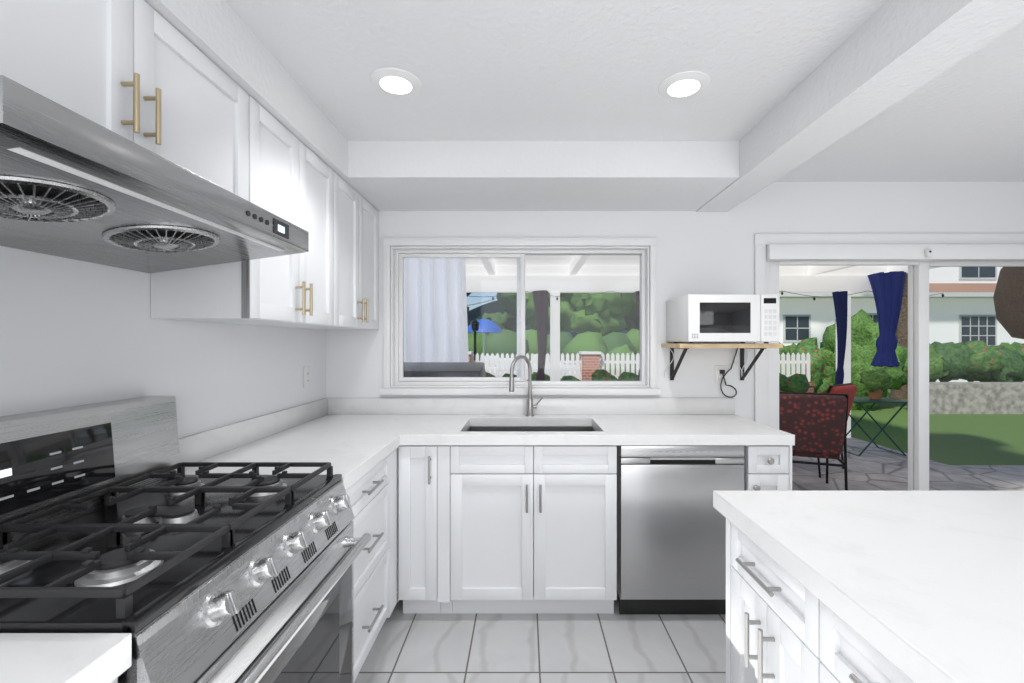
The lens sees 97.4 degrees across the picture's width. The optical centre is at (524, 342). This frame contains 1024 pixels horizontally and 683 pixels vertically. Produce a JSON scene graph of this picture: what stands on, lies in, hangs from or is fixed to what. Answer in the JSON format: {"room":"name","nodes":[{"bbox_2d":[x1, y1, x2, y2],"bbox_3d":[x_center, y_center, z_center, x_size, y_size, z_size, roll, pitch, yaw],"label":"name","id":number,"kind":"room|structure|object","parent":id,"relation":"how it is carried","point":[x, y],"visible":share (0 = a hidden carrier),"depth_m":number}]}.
{"room":"kitchen","nodes":[
{"label":"kitchen","id":0,"kind":"room"},
{"bbox_2d":[0,633,131,682],"bbox_3d":[-0.904,0.410,0.113,0.628,0.150,1.126,0,0,0],"label":"countertop","id":1,"kind":"structure","parent":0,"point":[65,657],"depth_m":0.63},
{"bbox_2d":[0,246,325,437],"bbox_3d":[-1.290,0.115,0.180,0.140,2.450,5.440,0,0,0],"label":"wall","id":2,"kind":"structure","parent":0,"point":[73,332],"depth_m":1.37},
{"bbox_2d":[0,0,267,323],"bbox_3d":[-1.056,-0.444,1.030,0.323,0.728,0.981,0,0,0],"label":"upper cabinet","id":3,"kind":"object","parent":2,"relation":"attached to","point":[144,74],"depth_m":1.13},
{"bbox_2d":[0,75,308,272],"bbox_3d":[-0.957,-0.293,1.030,0.519,0.135,0.854,0,0,0],"label":"range hood","id":4,"kind":"object","parent":3,"relation":"attached to","point":[75,185],"visible":1,"depth_m":0.91},
{"bbox_2d":[243,112,343,327],"bbox_3d":[-1.056,-0.444,1.786,0.323,0.728,0.764,0,0,0],"label":"upper cabinet","id":5,"kind":"object","parent":2,"relation":"attached to","point":[306,289],"depth_m":1.84},
{"bbox_2d":[304,367,309,387],"bbox_3d":[-1.215,0.190,2.510,0.008,0.114,0.070,0,0,0],"label":"outlet","id":6,"kind":"object","parent":2,"relation":"attached to","point":[306,376],"visible":1,"depth_m":2.50},
{"bbox_2d":[304,181,378,329],"bbox_3d":[-1.056,-0.444,2.405,0.323,0.728,0.703,0,0,0],"label":"upper cabinet","id":7,"kind":"object","parent":2,"relation":"attached to","point":[361,219],"depth_m":2.45},
{"bbox_2d":[144,0,739,210],"bbox_3d":[-0.085,-0.900,0.180,2.268,0.180,5.158,0,0,0],"label":"soffit","id":8,"kind":"structure","parent":0,"point":[534,175],"depth_m":2.20},
{"bbox_2d":[354,592,725,682],"bbox_3d":[1.265,1.400,0.190,5.250,0.120,5.460,0,0,0],"label":"floor","id":9,"kind":"structure","parent":0,"point":[615,647],"depth_m":1.97},
{"bbox_2d":[0,396,370,682],"bbox_3d":[-0.848,0.755,1.070,0.734,1.170,0.774,0,0,0],"label":"gas range","id":10,"kind":"object","parent":9,"relation":"on","point":[114,518],"visible":1,"depth_m":1.00},
{"bbox_2d":[347,450,394,682],"bbox_3d":[-0.914,0.913,1.757,0.608,0.854,0.586,0,0,0],"label":"base cabinet","id":11,"kind":"object","parent":9,"relation":"on","point":[372,493],"depth_m":1.81},
{"bbox_2d":[179,411,402,489],"bbox_3d":[-0.903,0.410,1.794,0.629,0.150,0.660,0,0,0],"label":"countertop","id":12,"kind":"structure","parent":11,"relation":"on","point":[352,441],"depth_m":1.90},
{"bbox_2d":[395,448,397,604],"bbox_3d":[-0.914,0.913,2.384,0.608,0.854,0.744,0,0,0],"label":"base cabinet","id":13,"kind":"object","parent":9,"relation":"on","point":[396,450],"depth_m":2.14},
{"bbox_2d":[398,445,453,612],"bbox_3d":[-0.484,0.913,2.454,0.249,0.854,0.608,0,0,0],"label":"base cabinet","id":14,"kind":"object","parent":9,"relation":"on","point":[425,472],"depth_m":2.15},
{"bbox_2d":[454,445,616,612],"bbox_3d":[0.011,0.913,2.454,0.858,0.854,0.608,0,0,0],"label":"base cabinet","id":15,"kind":"object","parent":9,"relation":"on","point":[484,529],"depth_m":2.16},
{"bbox_2d":[280,355,794,490],"bbox_3d":[0.030,0.437,2.441,2.496,0.735,0.634,0,0,0],"label":"countertop","id":16,"kind":"structure","parent":15,"relation":"on","point":[529,421],"depth_m":2.61},
{"bbox_2d":[616,445,743,614],"bbox_3d":[0.752,0.915,2.433,0.590,0.850,0.575,0,0,0],"label":"dishwasher","id":17,"kind":"object","parent":9,"relation":"on","point":[671,539],"visible":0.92,"depth_m":2.15},
{"bbox_2d":[743,445,765,490],"bbox_3d":[0.754,0.913,2.454,0.739,0.854,0.608,0,0,0],"label":"base cabinet","id":18,"kind":"object","parent":9,"relation":"on","point":[754,457],"depth_m":2.15},
{"bbox_2d":[766,445,791,490],"bbox_3d":[1.171,0.913,2.454,0.211,0.854,0.608,0,0,0],"label":"base cabinet","id":19,"kind":"object","parent":9,"relation":"on","point":[778,457],"depth_m":2.15},
{"bbox_2d":[726,519,914,682],"bbox_3d":[1.221,0.913,0.665,1.358,0.854,1.270,0,0,0],"label":"base cabinet","id":20,"kind":"object","parent":9,"relation":"on","point":[783,625],"visible":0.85,"depth_m":1.02},
{"bbox_2d":[713,491,1023,682],"bbox_3d":[1.242,0.460,0.665,1.375,0.050,1.330,0,0,0],"label":"countertop","id":21,"kind":"structure","parent":20,"relation":"on","point":[921,586],"depth_m":0.89},
{"bbox_2d":[226,0,1023,181],"bbox_3d":[1.265,-1.050,0.180,5.250,0.120,5.440,0,0,0],"label":"ceiling","id":22,"kind":"structure","parent":0,"point":[541,70],"depth_m":1.66},
{"bbox_2d":[370,67,421,96],"bbox_3d":[-0.490,-0.984,1.710,0.190,0.012,0.190,0,0,0],"label":"recessed light","id":23,"kind":"object","parent":22,"relation":"in","point":[398,82],"visible":1,"depth_m":1.69},
{"bbox_2d":[658,71,709,99],"bbox_3d":[0.610,-0.984,1.730,0.190,0.012,0.190,0,0,0],"label":"recessed light","id":24,"kind":"object","parent":22,"relation":"in","point":[684,85],"visible":1,"depth_m":1.71},
{"bbox_2d":[696,0,1023,211],"bbox_3d":[1.145,-0.897,0.180,0.190,0.186,5.158,0,0,0],"label":"ceiling beam","id":25,"kind":"structure","parent":22,"relation":"attached to","point":[887,54],"depth_m":1.44},
{"bbox_2d":[326,182,1023,420],"bbox_3d":[1.265,0.115,2.830,4.970,2.450,0.140,0,0,0],"label":"wall","id":26,"kind":"structure","parent":0,"point":[705,252],"depth_m":2.76},
{"bbox_2d":[379,237,660,394],"bbox_3d":[-0.030,-0.165,2.797,1.700,0.960,0.165,0,0,0],"label":"window","id":27,"kind":"structure","parent":26,"relation":"in","point":[518,248],"depth_m":2.77},
{"bbox_2d":[664,348,747,397],"bbox_3d":[1.105,0.180,2.742,0.513,0.304,0.034,0,0,0],"label":"cords","id":28,"kind":"object","parent":26,"relation":"attached to","point":[721,372],"visible":0.94,"depth_m":2.75},
{"bbox_2d":[661,344,782,379],"bbox_3d":[1.115,0.116,2.594,0.560,0.225,0.328,0,0,0],"label":"shelf","id":29,"kind":"object","parent":26,"relation":"attached to","point":[686,347],"visible":1,"depth_m":2.54},
{"bbox_2d":[667,294,778,342],"bbox_3d":[1.103,-0.129,2.559,0.483,0.261,0.372,0,0,0],"label":"microwave","id":30,"kind":"object","parent":29,"relation":"on","point":[741,318],"visible":1,"depth_m":2.38},
{"bbox_2d":[754,234,1023,424],"bbox_3d":[2.460,0.336,2.752,2.110,2.008,0.015,0,0,0],"label":"door frame","id":31,"kind":"structure","parent":26,"relation":"attached to","point":[761,241],"depth_m":2.74},
{"bbox_2d":[766,261,1023,490],"bbox_3d":[2.460,0.371,2.842,1.974,1.936,0.105,0,0,0],"label":"sliding door","id":32,"kind":"structure","parent":26,"relation":"in","point":[918,375],"depth_m":2.81},
{"bbox_2d":[766,244,1023,260],"bbox_3d":[2.460,-0.550,2.735,1.972,0.091,0.105,0,0,0],"label":"roller blind","id":33,"kind":"object","parent":26,"relation":"attached to","point":[894,252],"visible":0.92,"depth_m":2.71},
{"label":"outside","id":34,"kind":"structure","parent":0,"visible":0},
{"bbox_2d":[467,300,627,337],"bbox_3d":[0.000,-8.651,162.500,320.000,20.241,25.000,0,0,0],"label":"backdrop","id":35,"kind":"structure","parent":34,"point":[473,314],"depth_m":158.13},
{"bbox_2d":[792,437,1023,490],"bbox_3d":[2.100,1.295,5.765,18.200,0.350,5.670,0,0,0],"label":"ground","id":36,"kind":"structure","parent":34,"point":[872,467],"depth_m":4.93},
{"bbox_2d":[404,362,485,376],"bbox_3d":[-0.830,0.775,3.399,1.060,1.330,0.601,0,0,0],"label":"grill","id":37,"kind":"object","parent":36,"relation":"on","point":[415,369],"depth_m":3.28},
{"bbox_2d":[465,255,938,437],"bbox_3d":[-0.700,0.105,5.143,12.800,2.670,4.415,0,0,0],"label":"roof","id":38,"kind":"structure","parent":36,"relation":"on","point":[850,279],"depth_m":6.84},
{"bbox_2d":[404,258,468,361],"bbox_3d":[-1.001,0.180,4.050,1.070,2.460,0.150,0,0,0],"label":"curtain","id":39,"kind":"object","parent":38,"relation":"hanging from","point":[438,284],"depth_m":4.04},
{"bbox_2d":[467,291,516,305],"label":"string lights","id":40,"kind":"object","parent":38,"relation":"hanging from","point":[511,291],"depth_m":6.82},
{"bbox_2d":[532,290,547,380],"bbox_3d":[0.225,0.113,6.600,0.236,1.762,0.248,0,0,0],"label":"curtain","id":41,"kind":"object","parent":38,"relation":"hanging from","point":[539,300],"depth_m":6.54},
{"bbox_2d":[584,291,623,298],"label":"string lights","id":42,"kind":"object","parent":38,"relation":"hanging from","point":[607,291],"depth_m":6.82},
{"bbox_2d":[635,291,639,380],"bbox_3d":[1.725,0.063,6.600,0.214,1.661,0.225,0,0,0],"label":"curtain","id":43,"kind":"object","parent":38,"relation":"hanging from","point":[637,295],"depth_m":6.57},
{"bbox_2d":[832,291,847,384],"bbox_3d":[4.664,0.014,6.660,0.184,1.560,0.192,0,0,0],"label":"curtain","id":44,"kind":"object","parent":38,"relation":"hanging from","point":[840,299],"visible":0.75,"depth_m":6.62},
{"bbox_2d":[867,271,905,366],"bbox_3d":[5.309,-0.344,6.600,0.427,1.388,0.449,0,0,0],"label":"curtain","id":45,"kind":"object","parent":38,"relation":"hanging from","point":[887,289],"depth_m":6.51},
{"bbox_2d":[993,267,1023,338],"bbox_3d":[6.080,-0.640,5.350,0.720,1.240,0.720,0,0,0],"label":"chair","id":46,"kind":"object","parent":38,"relation":"hanging from","point":[1017,295],"depth_m":5.34},
{"bbox_2d":[779,392,848,490],"bbox_3d":[2.691,0.945,4.369,0.624,0.993,0.776,0,0,20],"label":"patio chair","id":47,"kind":"object","parent":36,"relation":"on","point":[815,424],"visible":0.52,"depth_m":4.06},
{"bbox_2d":[817,383,856,477],"bbox_3d":[3.269,0.945,5.179,0.624,0.993,0.776,0,0,-35],"label":"patio chair","id":48,"kind":"object","parent":36,"relation":"on","point":[850,389],"visible":0.15,"depth_m":4.88},
{"bbox_2d":[843,369,907,455],"bbox_3d":[4.550,0.895,5.950,0.720,1.111,0.560,0,0,0],"label":"table plant","id":49,"kind":"object","parent":36,"relation":"on","point":[877,383],"visible":0.9,"depth_m":5.85},
{"bbox_2d":[851,389,1023,464],"bbox_3d":[10.000,1.705,71.465,140.000,0.470,137.070,0,0,0],"label":"lawn","id":50,"kind":"structure","parent":34,"point":[895,428],"depth_m":7.23},
{"bbox_2d":[469,319,480,359],"bbox_3d":[-1.110,0.460,10.000,0.205,2.020,0.205,0,0,-21],"label":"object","id":51,"kind":"object","parent":50,"relation":"on","point":[477,323],"depth_m":9.97},
{"bbox_2d":[468,319,501,353],"bbox_3d":[-1.100,0.410,12.000,1.000,2.120,0.951,0,0,-36],"label":"umbrella","id":52,"kind":"object","parent":50,"relation":"on","point":[490,325],"depth_m":11.71},
{"bbox_2d":[468,351,516,376],"label":"picket fence","id":53,"kind":"object","parent":50,"relation":"on","point":[471,353],"depth_m":8.97},
{"bbox_2d":[525,353,537,380],"label":"picket fence","id":54,"kind":"object","parent":50,"relation":"on","point":[532,361],"depth_m":8.97},
{"bbox_2d":[480,354,600,380],"bbox_3d":[0.000,0.980,44.221,120.000,0.980,61.558,0,0,0],"label":"picket fence","id":55,"kind":"object","parent":50,"relation":"on","point":[525,367],"depth_m":16.77},
{"bbox_2d":[466,293,639,359],"bbox_3d":[1.173,-4.426,38.366,64.978,12.542,27.958,0,0,0],"label":"trees","id":56,"kind":"object","parent":50,"relation":"on","point":[504,338],"depth_m":29.38},
{"bbox_2d":[560,351,639,380],"label":"picket fence","id":57,"kind":"object","parent":50,"relation":"on","point":[593,369],"depth_m":8.97},
{"bbox_2d":[779,353,814,392],"label":"picket fence","id":58,"kind":"object","parent":50,"relation":"on","point":[794,382],"depth_m":8.97},
{"bbox_2d":[779,320,835,392],"label":"bush","id":59,"kind":"object","parent":50,"relation":"on","point":[822,360],"depth_m":10.08},
{"bbox_2d":[851,309,907,410],"label":"bush","id":60,"kind":"object","parent":50,"relation":"on","point":[864,331],"depth_m":9.69},
{"bbox_2d":[890,273,907,399],"bbox_3d":[9.957,-1.289,11.767,4.508,5.534,4.205,0,0,0],"label":"palm tree","id":61,"kind":"object","parent":50,"relation":"on","point":[901,334],"visible":0.04,"depth_m":11.77},
{"bbox_2d":[779,267,1023,381],"bbox_3d":[16.300,-2.395,19.500,16.600,7.730,9.400,0,0,0],"label":"house","id":62,"kind":"structure","parent":50,"relation":"on","point":[802,316],"depth_m":15.50},
{"bbox_2d":[929,340,1023,413],"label":"stone planter","id":63,"kind":"object","parent":50,"relation":"on","point":[950,386],"depth_m":9.83}
]}

